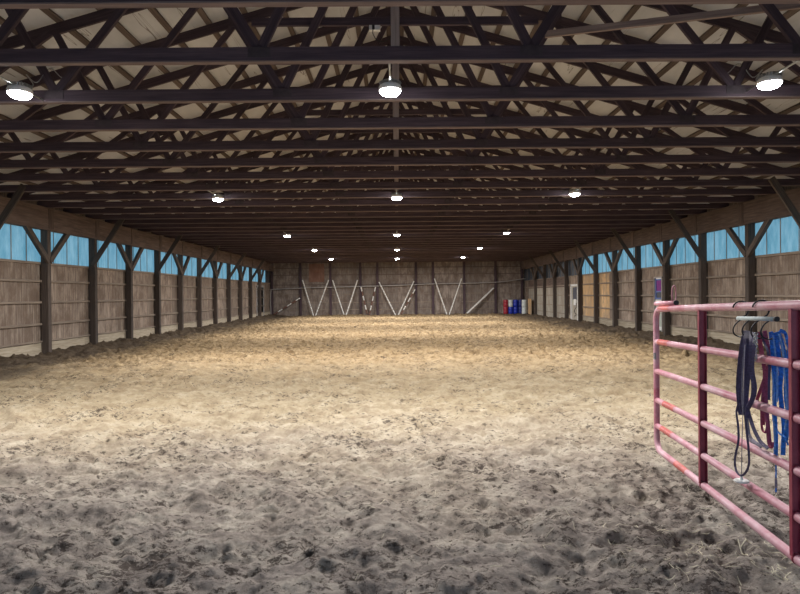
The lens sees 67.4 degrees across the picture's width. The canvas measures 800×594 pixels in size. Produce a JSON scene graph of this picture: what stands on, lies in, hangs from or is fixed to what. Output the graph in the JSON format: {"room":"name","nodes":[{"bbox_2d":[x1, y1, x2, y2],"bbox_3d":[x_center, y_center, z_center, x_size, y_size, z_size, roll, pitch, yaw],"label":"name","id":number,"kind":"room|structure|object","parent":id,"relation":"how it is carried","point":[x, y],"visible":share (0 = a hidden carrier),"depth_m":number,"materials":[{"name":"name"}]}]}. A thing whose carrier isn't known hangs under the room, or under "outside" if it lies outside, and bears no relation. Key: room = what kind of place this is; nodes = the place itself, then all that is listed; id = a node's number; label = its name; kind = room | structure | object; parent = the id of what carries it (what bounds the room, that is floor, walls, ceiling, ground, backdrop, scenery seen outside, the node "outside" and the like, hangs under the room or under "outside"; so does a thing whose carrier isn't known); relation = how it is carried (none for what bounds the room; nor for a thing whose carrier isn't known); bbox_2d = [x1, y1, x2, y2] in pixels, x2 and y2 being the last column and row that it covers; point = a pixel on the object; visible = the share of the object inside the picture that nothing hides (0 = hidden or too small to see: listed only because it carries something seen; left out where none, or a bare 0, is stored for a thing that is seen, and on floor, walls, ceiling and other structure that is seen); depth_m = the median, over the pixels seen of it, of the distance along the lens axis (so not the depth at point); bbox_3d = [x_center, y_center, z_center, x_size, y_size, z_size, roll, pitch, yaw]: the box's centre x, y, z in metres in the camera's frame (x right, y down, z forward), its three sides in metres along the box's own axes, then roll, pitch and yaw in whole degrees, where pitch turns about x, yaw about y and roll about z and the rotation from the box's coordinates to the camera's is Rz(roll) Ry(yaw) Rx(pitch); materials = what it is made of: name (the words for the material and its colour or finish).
{"room":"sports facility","nodes":[
{"label":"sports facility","id":0,"kind":"room"},
{"bbox_2d":[0,192,270,356],"bbox_3d":[-9.226,-0.362,20.810,0.090,4.310,44.700,-1,0,0],"label":"wall","id":1,"kind":"structure","parent":0,"point":[20,280],"depth_m":17.75,"materials":[{"name":"wood"}]},
{"bbox_2d":[0,223,39,261],"bbox_3d":[-9.232,-1.309,14.213,0.034,0.940,2.385,-1,0,0],"label":"window","id":2,"kind":"structure","parent":1,"relation":"in","point":[15,244],"depth_m":14.50,"materials":[{"name":"blue"}]},
{"bbox_2d":[40,231,87,265],"bbox_3d":[-9.242,-1.319,16.598,0.034,0.940,2.385,-1,0,0],"label":"window","id":3,"kind":"structure","parent":1,"relation":"in","point":[74,251],"depth_m":16.93,"materials":[{"name":"blue"}]},
{"bbox_2d":[88,240,124,269],"bbox_3d":[-9.253,-1.329,18.983,0.034,0.940,2.385,-1,0,0],"label":"window","id":4,"kind":"structure","parent":1,"relation":"in","point":[111,257],"depth_m":19.18,"materials":[{"name":"blue"}]},
{"bbox_2d":[0,196,273,271],"bbox_3d":[-9.022,-2.035,25.691,0.062,0.584,34.874,-1,0,0],"label":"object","id":5,"kind":"structure","parent":1,"relation":"attached to","point":[24,213],"depth_m":18.04,"materials":[{"name":"wood"}]},
{"bbox_2d":[124,245,152,271],"bbox_3d":[-9.263,-1.339,21.368,0.034,0.940,2.385,-1,0,0],"label":"window","id":6,"kind":"structure","parent":1,"relation":"in","point":[145,262],"depth_m":21.79,"materials":[{"name":"blue"}]},
{"bbox_2d":[153,250,176,273],"bbox_3d":[-9.273,-1.349,23.753,0.034,0.940,2.385,-1,0,0],"label":"window","id":7,"kind":"structure","parent":1,"relation":"in","point":[170,267],"depth_m":24.06,"materials":[{"name":"blue"}]},
{"bbox_2d":[183,256,195,275],"bbox_3d":[-9.283,-1.359,26.138,0.034,0.940,2.385,-1,0,0],"label":"window","id":8,"kind":"structure","parent":1,"relation":"in","point":[191,268],"depth_m":26.73,"materials":[{"name":"blue"}]},
{"bbox_2d":[196,258,211,277],"bbox_3d":[-9.293,-1.368,28.523,0.034,0.940,2.385,-1,0,0],"label":"window","id":9,"kind":"structure","parent":1,"relation":"in","point":[207,272],"depth_m":28.84,"materials":[{"name":"blue"}]},
{"bbox_2d":[212,262,225,278],"bbox_3d":[-9.303,-1.378,30.908,0.034,0.940,2.385,-1,0,0],"label":"window","id":10,"kind":"structure","parent":1,"relation":"in","point":[222,274],"depth_m":31.49,"materials":[{"name":"blue"}]},
{"bbox_2d":[226,265,237,279],"bbox_3d":[-9.313,-1.388,33.293,0.034,0.940,2.385,-1,0,0],"label":"window","id":11,"kind":"structure","parent":1,"relation":"in","point":[235,275],"depth_m":33.77,"materials":[{"name":"blue"}]},
{"bbox_2d":[256,285,263,315],"bbox_3d":[-9.295,0.319,39.863,0.120,2.190,2.140,-1,0,0],"label":"door","id":12,"kind":"structure","parent":1,"relation":"in","point":[262,286],"depth_m":40.34,"materials":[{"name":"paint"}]},
{"bbox_2d":[265,271,524,313],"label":"trim","id":13,"kind":"structure","parent":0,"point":[267,273],"depth_m":42.93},
{"bbox_2d":[270,261,524,315],"bbox_3d":[-0.197,-1.846,43.182,18.360,6.934,0.080,-1,0,0],"label":"wall","id":14,"kind":"structure","parent":0,"point":[285,275],"depth_m":43.19,"materials":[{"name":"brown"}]},
{"bbox_2d":[0,313,799,593],"bbox_3d":[-0.077,1.429,21.356,18.300,0.532,43.700,-1,0,0],"label":"floor","id":15,"kind":"structure","parent":0,"point":[349,363],"depth_m":5.20,"materials":[{"name":"sand"}]},
{"bbox_2d":[0,183,25,229],"bbox_3d":[-8.596,-0.309,13.000,1.154,4.258,0.205,-1,0,0],"label":"wall post","id":16,"kind":"object","parent":15,"relation":"on","point":[19,192],"visible":1,"depth_m":12.89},
{"bbox_2d":[22,226,70,353],"bbox_3d":[-9.077,-0.235,15.411,0.210,4.100,2.055,-1,0,0],"label":"wall post","id":17,"kind":"object","parent":15,"relation":"on","point":[43,246],"visible":0.65,"depth_m":15.34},
{"bbox_2d":[88,219,124,344],"bbox_3d":[-8.616,-0.328,17.770,1.154,4.258,0.205,-1,0,0],"label":"wall post","id":18,"kind":"object","parent":15,"relation":"on","point":[94,256],"visible":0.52,"depth_m":17.72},
{"bbox_2d":[116,243,143,338],"bbox_3d":[-9.097,-0.255,20.181,0.210,4.100,2.055,-1,0,0],"label":"wall post","id":19,"kind":"object","parent":15,"relation":"on","point":[127,255],"visible":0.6,"depth_m":20.11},
{"bbox_2d":[154,235,182,334],"bbox_3d":[-8.636,-0.348,22.540,1.154,4.258,0.205,-1,0,0],"label":"wall post","id":20,"kind":"object","parent":15,"relation":"on","point":[158,265],"visible":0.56,"depth_m":22.49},
{"bbox_2d":[172,253,190,329],"bbox_3d":[-9.117,-0.275,24.951,0.210,4.100,2.055,-1,0,0],"label":"wall post","id":21,"kind":"object","parent":15,"relation":"on","point":[178,259],"visible":0.62,"depth_m":24.88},
{"bbox_2d":[197,246,219,326],"bbox_3d":[-8.656,-0.368,27.310,1.154,4.258,0.205,-1,0,0],"label":"wall post","id":22,"kind":"object","parent":15,"relation":"on","point":[200,269],"visible":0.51,"depth_m":27.26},
{"bbox_2d":[210,260,222,323],"bbox_3d":[-9.137,-0.295,29.721,0.210,4.100,2.055,-1,0,0],"label":"wall post","id":23,"kind":"object","parent":15,"relation":"on","point":[213,264],"visible":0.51,"depth_m":29.65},
{"bbox_2d":[226,253,245,321],"bbox_3d":[-8.676,-0.388,32.080,1.154,4.258,0.205,-1,0,0],"label":"wall post","id":24,"kind":"object","parent":15,"relation":"on","point":[230,273],"visible":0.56,"depth_m":32.03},
{"bbox_2d":[237,265,245,319],"bbox_3d":[-9.158,-0.315,34.491,0.210,4.100,2.055,-1,0,0],"label":"wall post","id":25,"kind":"object","parent":15,"relation":"on","point":[239,268],"visible":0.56,"depth_m":34.42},
{"bbox_2d":[249,258,265,317],"bbox_3d":[-8.697,-0.408,36.850,1.154,4.258,0.205,-1,0,0],"label":"wall post","id":26,"kind":"object","parent":15,"relation":"on","point":[251,276],"visible":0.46,"depth_m":36.80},
{"bbox_2d":[257,269,263,315],"bbox_3d":[-9.178,-0.334,39.261,0.210,4.100,2.055,-1,0,0],"label":"wall post","id":27,"kind":"object","parent":15,"relation":"on","point":[260,275],"visible":0.58,"depth_m":39.19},
{"bbox_2d":[270,271,272,313],"bbox_3d":[-9.184,-0.375,43.040,0.160,4.150,0.150,-1,0,0],"label":"wall post","id":28,"kind":"object","parent":15,"relation":"on","point":[271,272],"visible":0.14,"depth_m":42.97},
{"bbox_2d":[299,263,301,315],"bbox_3d":[-7.134,-0.393,43.049,0.160,4.150,0.150,-1,0,0],"label":"wall post","id":29,"kind":"object","parent":15,"relation":"on","point":[300,264],"visible":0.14,"depth_m":42.98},
{"bbox_2d":[329,263,331,314],"bbox_3d":[-4.984,-0.412,43.058,0.160,4.150,0.150,-1,0,0],"label":"wall post","id":30,"kind":"object","parent":15,"relation":"on","point":[330,264],"visible":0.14,"depth_m":42.99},
{"bbox_2d":[359,263,361,313],"bbox_3d":[-2.834,-0.431,43.067,0.160,4.150,0.150,-1,0,0],"label":"wall post","id":31,"kind":"object","parent":15,"relation":"on","point":[360,271],"visible":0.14,"depth_m":42.99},
{"bbox_2d":[376,262,378,314],"bbox_3d":[-1.614,-0.441,43.072,0.160,4.150,0.150,-1,0,0],"label":"wall post","id":32,"kind":"object","parent":15,"relation":"on","point":[377,273],"visible":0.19,"depth_m":43.00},
{"bbox_2d":[4,356,796,593],"bbox_3d":[-0.028,1.464,8.171,17.649,0.331,12.092,-1,0,0],"label":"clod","id":33,"kind":"object","parent":15,"relation":"on","point":[599,509],"visible":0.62,"depth_m":3.93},
{"bbox_2d":[415,262,416,314],"bbox_3d":[1.155,-0.466,43.084,0.160,4.150,0.150,-1,0,0],"label":"wall post","id":34,"kind":"object","parent":15,"relation":"on","point":[415,262],"visible":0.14,"depth_m":43.01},
{"bbox_2d":[432,262,433,313],"bbox_3d":[2.376,-0.476,43.089,0.160,4.150,0.150,-1,0,0],"label":"wall post","id":35,"kind":"object","parent":15,"relation":"on","point":[432,262],"visible":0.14,"depth_m":43.01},
{"bbox_2d":[463,262,465,313],"bbox_3d":[4.615,-0.496,43.098,0.160,4.150,0.150,-1,0,0],"label":"wall post","id":36,"kind":"object","parent":15,"relation":"on","point":[464,294],"visible":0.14,"depth_m":43.02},
{"bbox_2d":[494,261,496,313],"bbox_3d":[6.865,-0.515,43.108,0.160,4.150,0.150,-1,0,0],"label":"wall post","id":37,"kind":"object","parent":15,"relation":"on","point":[495,262],"visible":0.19,"depth_m":43.03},
{"bbox_2d":[530,266,538,314],"bbox_3d":[8.842,-0.491,39.186,0.210,4.100,2.055,-1,0,0],"label":"wall post","id":38,"kind":"object","parent":15,"relation":"on","point":[534,274],"visible":0.62,"depth_m":39.11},
{"bbox_2d":[529,256,545,315],"bbox_3d":[8.380,-0.556,36.771,1.154,4.258,0.205,-1,0,0],"label":"wall post","id":39,"kind":"object","parent":15,"relation":"on","point":[543,274],"visible":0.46,"depth_m":36.73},
{"bbox_2d":[548,263,557,317],"bbox_3d":[8.862,-0.471,34.416,0.210,4.100,2.055,-1,0,0],"label":"wall post","id":40,"kind":"object","parent":15,"relation":"on","point":[553,272],"visible":0.59,"depth_m":34.34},
{"bbox_2d":[548,250,568,318],"bbox_3d":[8.400,-0.537,32.001,1.154,4.258,0.205,-1,0,0],"label":"wall post","id":41,"kind":"object","parent":15,"relation":"on","point":[565,270],"visible":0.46,"depth_m":31.95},
{"bbox_2d":[343,428,799,593],"bbox_3d":[1.503,1.459,4.464,3.907,0.138,4.112,-1,0,0],"label":"straw","id":42,"kind":"object","parent":15,"relation":"on","point":[721,428],"visible":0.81,"depth_m":3.50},
{"bbox_2d":[572,257,584,321],"bbox_3d":[8.882,-0.452,29.646,0.210,4.100,2.055,-1,0,0],"label":"wall post","id":43,"kind":"object","parent":15,"relation":"on","point":[580,261],"visible":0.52,"depth_m":29.57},
{"bbox_2d":[573,240,598,322],"bbox_3d":[8.420,-0.517,27.231,1.154,4.258,0.205,-1,0,0],"label":"wall post","id":44,"kind":"object","parent":15,"relation":"on","point":[594,266],"visible":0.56,"depth_m":27.19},
{"bbox_2d":[604,249,622,326],"bbox_3d":[8.902,-0.432,24.876,0.210,4.100,2.055,-1,0,0],"label":"wall post","id":45,"kind":"object","parent":15,"relation":"on","point":[616,254],"visible":0.69,"depth_m":24.80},
{"bbox_2d":[611,228,641,330],"bbox_3d":[8.440,-0.497,22.462,1.154,4.258,0.205,-1,0,0],"label":"wall post","id":46,"kind":"object","parent":15,"relation":"on","point":[636,261],"visible":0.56,"depth_m":22.42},
{"bbox_2d":[650,238,678,335],"bbox_3d":[8.923,-0.412,20.106,0.210,4.100,2.055,-1,0,0],"label":"wall post","id":47,"kind":"object","parent":15,"relation":"on","point":[668,250],"visible":0.68,"depth_m":20.03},
{"bbox_2d":[668,209,706,303],"bbox_3d":[8.460,-0.477,17.692,1.154,4.258,0.205,-1,0,0],"label":"wall post","id":48,"kind":"object","parent":15,"relation":"on","point":[700,250],"visible":0.57,"depth_m":17.64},
{"bbox_2d":[725,219,772,333],"bbox_3d":[8.943,-0.392,15.336,0.210,4.100,2.055,-1,0,0],"label":"wall post","id":49,"kind":"object","parent":15,"relation":"on","point":[752,241],"visible":0.65,"depth_m":15.26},
{"bbox_2d":[768,176,799,227],"bbox_3d":[8.480,-0.457,12.922,1.154,4.258,0.205,-1,0,0],"label":"wall post","id":50,"kind":"object","parent":15,"relation":"on","point":[773,181],"visible":1,"depth_m":12.81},
{"bbox_2d":[0,4,799,213],"bbox_3d":[-0.122,-3.877,20.934,19.000,2.785,44.900,-1,0,0],"label":"ceiling","id":51,"kind":"structure","parent":0,"point":[150,24],"depth_m":11.08,"materials":[{"name":"wood"}]},
{"bbox_2d":[175,179,614,240],"bbox_3d":[-0.137,-3.789,24.785,18.542,2.828,0.108,-1,0,0],"label":"roof truss","id":52,"kind":"object","parent":51,"relation":"attached to","point":[391,180],"visible":0.23,"depth_m":24.75,"materials":[{"name":"brown wood"}]},
{"bbox_2d":[7,79,783,200],"bbox_3d":[-0.092,-3.745,14.165,18.542,2.828,0.108,-1,0,0],"label":"roof truss","id":53,"kind":"object","parent":51,"relation":"attached to","point":[762,190],"visible":0.59,"depth_m":14.13,"materials":[{"name":"brown wood"}]},
{"bbox_2d":[209,191,224,201],"bbox_3d":[-4.208,-2.301,13.753,0.254,0.186,1.240,-1,0,0],"label":"ceiling lamp","id":54,"kind":"object","parent":53,"relation":"attached to","point":[218,197],"visible":1,"depth_m":13.78,"materials":[{"name":"white paint"}]},
{"bbox_2d":[391,189,401,199],"bbox_3d":[-0.078,-2.337,13.770,0.254,0.186,1.240,-1,0,0],"label":"ceiling lamp","id":55,"kind":"object","parent":53,"relation":"attached to","point":[395,196],"visible":0.99,"depth_m":13.80,"materials":[{"name":"white paint"}]},
{"bbox_2d":[569,188,579,196],"bbox_3d":[4.051,-2.423,13.787,0.254,0.186,1.240,-1,0,0],"label":"ceiling lamp","id":56,"kind":"object","parent":53,"relation":"attached to","point":[575,192],"visible":0.99,"depth_m":13.83,"materials":[{"name":"white paint"}]},
{"bbox_2d":[237,252,553,255],"bbox_3d":[-0.177,-3.829,34.225,18.542,2.828,0.108,-1,0,0],"label":"roof truss","id":57,"kind":"object","parent":51,"relation":"attached to","point":[462,252],"visible":0.2,"depth_m":34.18,"materials":[{"name":"brown wood"}]},
{"bbox_2d":[261,258,529,260],"bbox_3d":[-0.202,-3.853,40.125,18.542,2.828,0.108,-1,0,0],"label":"roof truss","id":58,"kind":"object","parent":51,"relation":"attached to","point":[494,258],"visible":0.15,"depth_m":40.08,"materials":[{"name":"brown wood"}]},
{"bbox_2d":[37,102,754,207],"bbox_3d":[-0.097,-3.750,15.345,18.542,2.828,0.108,-1,0,0],"label":"roof truss","id":59,"kind":"object","parent":51,"relation":"attached to","point":[737,198],"visible":0.57,"depth_m":15.31,"materials":[{"name":"brown wood"}]},
{"bbox_2d":[63,115,728,213],"bbox_3d":[-0.102,-3.755,16.525,18.542,2.828,0.108,-1,0,0],"label":"roof truss","id":60,"kind":"object","parent":51,"relation":"attached to","point":[627,206],"visible":0.46,"depth_m":16.49,"materials":[{"name":"brown wood"}]},
{"bbox_2d":[85,133,706,219],"bbox_3d":[-0.107,-3.760,17.705,18.542,2.828,0.108,-1,0,0],"label":"roof truss","id":61,"kind":"object","parent":51,"relation":"attached to","point":[352,136],"visible":0.47,"depth_m":17.67,"materials":[{"name":"brown wood"}]},
{"bbox_2d":[249,255,542,257],"bbox_3d":[-0.187,-3.838,36.585,18.542,2.828,0.108,-1,0,0],"label":"roof truss","id":62,"kind":"object","parent":51,"relation":"attached to","point":[433,255],"visible":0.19,"depth_m":36.55,"materials":[{"name":"brown wood"}]},
{"bbox_2d":[253,256,538,258],"bbox_3d":[-0.192,-3.843,37.765,18.542,2.828,0.108,-1,0,0],"label":"roof truss","id":63,"kind":"object","parent":51,"relation":"attached to","point":[465,256],"visible":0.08,"depth_m":37.73,"materials":[{"name":"brown wood"}]},
{"bbox_2d":[137,151,654,231],"bbox_3d":[-0.122,-3.775,21.245,18.542,2.828,0.108,-1,0,0],"label":"roof truss","id":64,"kind":"object","parent":51,"relation":"attached to","point":[472,179],"visible":0.26,"depth_m":21.20,"materials":[{"name":"brown wood"}]},
{"bbox_2d":[257,257,535,259],"bbox_3d":[-0.197,-3.848,38.945,18.542,2.828,0.108,-1,0,0],"label":"roof truss","id":65,"kind":"object","parent":51,"relation":"attached to","point":[483,257],"visible":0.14,"depth_m":38.90,"materials":[{"name":"brown wood"}]},
{"bbox_2d":[105,133,687,223],"bbox_3d":[-0.112,-3.765,18.885,18.542,2.828,0.108,-1,0,0],"label":"roof truss","id":66,"kind":"object","parent":51,"relation":"attached to","point":[460,152],"visible":0.48,"depth_m":18.85,"materials":[{"name":"brown wood"}]},
{"bbox_2d":[122,150,670,227],"bbox_3d":[-0.117,-3.770,20.065,18.542,2.828,0.108,-1,0,0],"label":"roof truss","id":67,"kind":"object","parent":51,"relation":"attached to","point":[314,168],"visible":0.41,"depth_m":20.03,"materials":[{"name":"brown wood"}]},
{"bbox_2d":[151,170,641,234],"bbox_3d":[-0.127,-3.780,22.425,18.542,2.828,0.108,-1,0,0],"label":"roof truss","id":68,"kind":"object","parent":51,"relation":"attached to","point":[466,179],"visible":0.3,"depth_m":22.38,"materials":[{"name":"brown wood"}]},
{"bbox_2d":[164,170,628,237],"bbox_3d":[-0.132,-3.785,23.605,18.542,2.828,0.108,-1,0,0],"label":"roof truss","id":69,"kind":"object","parent":51,"relation":"attached to","point":[350,180],"visible":0.25,"depth_m":23.57,"materials":[{"name":"brown wood"}]},
{"bbox_2d":[185,179,607,242],"bbox_3d":[-0.142,-3.794,25.965,18.542,2.828,0.108,-1,0,0],"label":"roof truss","id":70,"kind":"object","parent":51,"relation":"attached to","point":[487,239],"visible":0.22,"depth_m":25.92,"materials":[{"name":"brown wood"}]},
{"bbox_2d":[194,189,598,245],"bbox_3d":[-0.147,-3.799,27.145,18.542,2.828,0.108,-1,0,0],"label":"roof truss","id":71,"kind":"object","parent":51,"relation":"attached to","point":[547,241],"visible":0.27,"depth_m":27.11,"materials":[{"name":"brown wood"}]},
{"bbox_2d":[265,259,527,261],"bbox_3d":[-0.207,-3.858,41.305,18.542,2.828,0.108,-1,0,0],"label":"roof truss","id":72,"kind":"object","parent":51,"relation":"attached to","point":[498,259],"visible":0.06,"depth_m":41.26,"materials":[{"name":"brown wood"}]},
{"bbox_2d":[213,205,580,249],"bbox_3d":[-0.157,-3.809,29.505,18.542,2.828,0.108,-1,0,0],"label":"roof truss","id":73,"kind":"object","parent":51,"relation":"attached to","point":[388,205],"visible":0.17,"depth_m":29.47,"materials":[{"name":"brown wood"}]},
{"bbox_2d":[221,205,572,250],"bbox_3d":[-0.162,-3.814,30.685,18.542,2.828,0.108,-1,0,0],"label":"roof truss","id":74,"kind":"object","parent":51,"relation":"attached to","point":[390,205],"visible":0.17,"depth_m":30.64,"materials":[{"name":"brown wood"}]},
{"bbox_2d":[269,260,524,262],"bbox_3d":[-0.212,-3.863,42.485,18.542,2.828,0.108,-1,0,0],"label":"roof truss","id":75,"kind":"object","parent":51,"relation":"attached to","point":[495,260],"visible":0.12,"depth_m":42.45,"materials":[{"name":"brown wood"}]},
{"bbox_2d":[225,205,568,252],"bbox_3d":[-0.167,-3.819,31.865,18.542,2.828,0.108,-1,0,0],"label":"roof truss","id":76,"kind":"object","parent":51,"relation":"attached to","point":[392,205],"visible":0.22,"depth_m":31.82,"materials":[{"name":"brown wood"}]},
{"bbox_2d":[233,205,561,253],"bbox_3d":[-0.172,-3.824,33.045,18.542,2.828,0.108,-1,0,0],"label":"roof truss","id":77,"kind":"object","parent":51,"relation":"attached to","point":[394,205],"visible":0.16,"depth_m":33.01,"materials":[{"name":"brown wood"}]},
{"bbox_2d":[245,253,549,256],"bbox_3d":[-0.182,-3.834,35.405,18.542,2.828,0.108,-1,0,0],"label":"roof truss","id":78,"kind":"object","parent":51,"relation":"attached to","point":[512,253],"visible":0.17,"depth_m":35.36,"materials":[{"name":"brown wood"}]},
{"bbox_2d":[204,189,590,247],"bbox_3d":[-0.152,-3.804,28.325,18.542,2.828,0.108,-1,0,0],"label":"roof truss","id":79,"kind":"object","parent":51,"relation":"attached to","point":[582,243],"visible":0.2,"depth_m":28.28,"materials":[{"name":"brown wood"}]},
{"bbox_2d":[0,4,799,104],"bbox_3d":[-0.062,-3.716,7.085,18.542,2.828,0.108,-1,0,0],"label":"roof truss","id":80,"kind":"object","parent":51,"relation":"attached to","point":[731,89],"visible":0.94,"depth_m":7.05,"materials":[{"name":"brown wood"}]},
{"bbox_2d":[369,25,390,41],"bbox_3d":[-0.217,-3.083,7.043,0.288,0.209,0.086,-1,0,0],"label":"junction box","id":81,"kind":"object","parent":80,"relation":"attached to","point":[372,28],"visible":0.9,"depth_m":7.03,"materials":[{"name":"white paint"}]},
{"bbox_2d":[545,4,799,37],"bbox_3d":[3.196,-3.030,6.491,3.177,0.165,0.040,0,0,19],"label":"brace","id":82,"kind":"object","parent":80,"relation":"attached to","point":[741,11],"visible":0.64,"depth_m":6.57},
{"bbox_2d":[0,4,799,65],"bbox_3d":[-0.057,-3.711,5.905,18.542,2.828,0.108,-1,0,0],"label":"roof truss","id":83,"kind":"object","parent":51,"relation":"attached to","point":[530,51],"visible":1,"depth_m":5.87,"materials":[{"name":"brown wood"}]},
{"bbox_2d":[0,76,43,100],"bbox_3d":[-4.177,-2.271,6.473,0.254,0.186,1.240,-1,0,0],"label":"ceiling lamp","id":84,"kind":"object","parent":83,"relation":"attached to","point":[18,90],"visible":1,"depth_m":6.52,"materials":[{"name":"white paint"}]},
{"bbox_2d":[379,64,401,98],"bbox_3d":[-0.107,-2.307,6.490,0.254,0.186,1.240,-1,0,0],"label":"ceiling lamp","id":85,"kind":"object","parent":83,"relation":"attached to","point":[389,87],"visible":1,"depth_m":6.53,"materials":[{"name":"white paint"}]},
{"bbox_2d":[746,61,798,91],"bbox_3d":[4.082,-2.393,6.507,0.254,0.186,1.240,-1,0,0],"label":"ceiling lamp","id":86,"kind":"object","parent":83,"relation":"attached to","point":[770,80],"visible":0.99,"depth_m":6.55,"materials":[{"name":"white paint"}]},
{"bbox_2d":[0,4,799,131],"bbox_3d":[-0.067,-3.721,8.265,18.542,2.828,0.108,-1,0,0],"label":"roof truss","id":87,"kind":"object","parent":51,"relation":"attached to","point":[39,36],"visible":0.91,"depth_m":8.23,"materials":[{"name":"brown wood"}]},
{"bbox_2d":[0,64,799,191],"bbox_3d":[-0.087,-3.741,12.985,18.542,2.828,0.108,-1,0,0],"label":"roof truss","id":88,"kind":"object","parent":51,"relation":"attached to","point":[580,182],"visible":0.56,"depth_m":12.95,"materials":[{"name":"brown wood"}]},
{"bbox_2d":[0,0,799,8],"bbox_3d":[-0.052,-3.706,4.726,18.542,2.828,0.108,-1,0,0],"label":"roof truss","id":89,"kind":"object","parent":51,"relation":"attached to","point":[4,4],"visible":1,"depth_m":4.71,"materials":[{"name":"brown wood"}]},
{"bbox_2d":[0,5,799,152],"bbox_3d":[-0.072,-3.726,9.445,18.542,2.828,0.108,-1,0,0],"label":"roof truss","id":90,"kind":"object","parent":51,"relation":"attached to","point":[142,144],"visible":0.68,"depth_m":9.41,"materials":[{"name":"brown wood"}]},
{"bbox_2d":[0,7,799,168],"bbox_3d":[-0.077,-3.731,10.625,18.542,2.828,0.108,-1,0,0],"label":"roof truss","id":91,"kind":"object","parent":51,"relation":"attached to","point":[170,161],"visible":0.53,"depth_m":10.59,"materials":[{"name":"brown wood"}]},
{"bbox_2d":[0,36,799,181],"bbox_3d":[-0.082,-3.736,11.805,18.542,2.828,0.108,-1,0,0],"label":"roof truss","id":92,"kind":"object","parent":51,"relation":"attached to","point":[719,170],"visible":0.71,"depth_m":11.77,"materials":[{"name":"brown wood"}]},
{"bbox_2d":[524,186,799,349],"bbox_3d":[9.043,-0.521,20.886,0.090,4.310,44.700,-1,0,0],"label":"wall","id":93,"kind":"structure","parent":0,"point":[777,275],"depth_m":18.51,"materials":[{"name":"wood"}]},
{"bbox_2d":[568,259,576,275],"bbox_3d":[9.018,-1.539,30.985,0.034,0.940,2.385,-1,0,0],"label":"window","id":94,"kind":"structure","parent":93,"relation":"in","point":[571,270],"depth_m":31.60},
{"bbox_2d":[570,284,577,319],"bbox_3d":[9.006,0.317,30.915,0.115,1.950,1.250,-1,0,0],"label":"door","id":95,"kind":"structure","parent":93,"relation":"in","point":[573,287],"depth_m":31.03,"materials":[{"name":"white paint"}]},
{"bbox_2d":[582,256,592,273],"bbox_3d":[9.028,-1.529,28.600,0.034,0.940,2.385,-1,0,0],"label":"window","id":96,"kind":"structure","parent":93,"relation":"in","point":[586,269],"depth_m":28.95,"materials":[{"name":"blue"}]},
{"bbox_2d":[598,252,611,272],"bbox_3d":[9.038,-1.519,26.215,0.034,0.940,2.385,-1,0,0],"label":"window","id":97,"kind":"structure","parent":93,"relation":"in","point":[603,266],"depth_m":26.69,"materials":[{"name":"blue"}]},
{"bbox_2d":[618,247,634,269],"bbox_3d":[9.048,-1.509,23.830,0.034,0.940,2.385,-1,0,0],"label":"window","id":98,"kind":"structure","parent":93,"relation":"in","point":[624,263],"depth_m":24.00,"materials":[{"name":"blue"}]},
{"bbox_2d":[641,242,662,267],"bbox_3d":[9.059,-1.499,21.445,0.034,0.940,2.385,-1,0,0],"label":"window","id":99,"kind":"structure","parent":93,"relation":"in","point":[649,258],"depth_m":21.71,"materials":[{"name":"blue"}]},
{"bbox_2d":[654,276,662,331],"bbox_3d":[9.055,0.313,20.960,0.100,2.040,0.640,-1,0,0],"label":"door","id":100,"kind":"structure","parent":93,"relation":"in","point":[658,283],"depth_m":20.93,"materials":[{"name":"white paint"}]},
{"bbox_2d":[521,187,799,268],"bbox_3d":[8.770,-2.191,25.765,0.062,0.582,34.874,-1,0,0],"label":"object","id":101,"kind":"structure","parent":93,"relation":"attached to","point":[768,207],"depth_m":17.73,"materials":[{"name":"wood"}]},
{"bbox_2d":[670,235,697,264],"bbox_3d":[9.069,-1.489,19.060,0.034,0.940,2.385,-1,0,0],"label":"window","id":102,"kind":"structure","parent":93,"relation":"in","point":[683,252],"depth_m":19.19,"materials":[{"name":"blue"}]},
{"bbox_2d":[707,226,744,260],"bbox_3d":[9.079,-1.479,16.675,0.034,0.940,2.385,-1,0,0],"label":"window","id":103,"kind":"structure","parent":93,"relation":"in","point":[720,245],"depth_m":16.87,"materials":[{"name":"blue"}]},
{"bbox_2d":[755,216,799,255],"bbox_3d":[9.089,-1.469,14.290,0.034,0.940,2.385,-1,0,0],"label":"window","id":104,"kind":"structure","parent":93,"relation":"in","point":[782,235],"depth_m":14.31,"materials":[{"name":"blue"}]},
{"bbox_3d":[1.709,0.480,1.322,0.170,2.600,0.170,-1,0,0],"label":"gate post","id":105,"kind":"object","parent":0,"visible":0},
{"bbox_2d":[653,285,799,566],"bbox_3d":[1.955,0.624,3.284,0.063,1.415,3.774,0,0,7],"label":"gate","id":106,"kind":"object","parent":105,"relation":"attached to","point":[792,363],"visible":0.99,"depth_m":3.52,"materials":[{"name":"metal"}]},
{"bbox_2d":[732,300,779,339],"bbox_3d":[1.955,0.125,3.294,0.073,0.224,0.462,0,0,7],"label":"rack","id":107,"kind":"object","parent":106,"relation":"hanging from","point":[745,317],"visible":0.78,"depth_m":3.28,"materials":[{"name":"metal"}]},
{"bbox_2d":[733,330,768,483],"bbox_3d":[1.898,0.614,3.266,0.108,0.854,0.385,0,0,16],"label":"halter","id":108,"kind":"object","parent":107,"relation":"hanging from","point":[747,356],"visible":0.99,"depth_m":3.29,"materials":[{"name":"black fabric"}]},
{"bbox_2d":[755,330,773,448],"bbox_3d":[1.992,0.497,3.287,0.073,0.641,0.192,0,0,22],"label":"halter","id":109,"kind":"object","parent":107,"relation":"hanging from","point":[764,389],"visible":0.88,"depth_m":3.29,"materials":[{"name":"red fabric"}]},
{"bbox_2d":[769,329,788,491],"bbox_3d":[1.974,0.605,3.137,0.085,0.887,0.277,0,0,9],"label":"halter","id":110,"kind":"object","parent":107,"relation":"hanging from","point":[778,340],"visible":0.8,"depth_m":3.13,"materials":[{"name":"blue fabric"}]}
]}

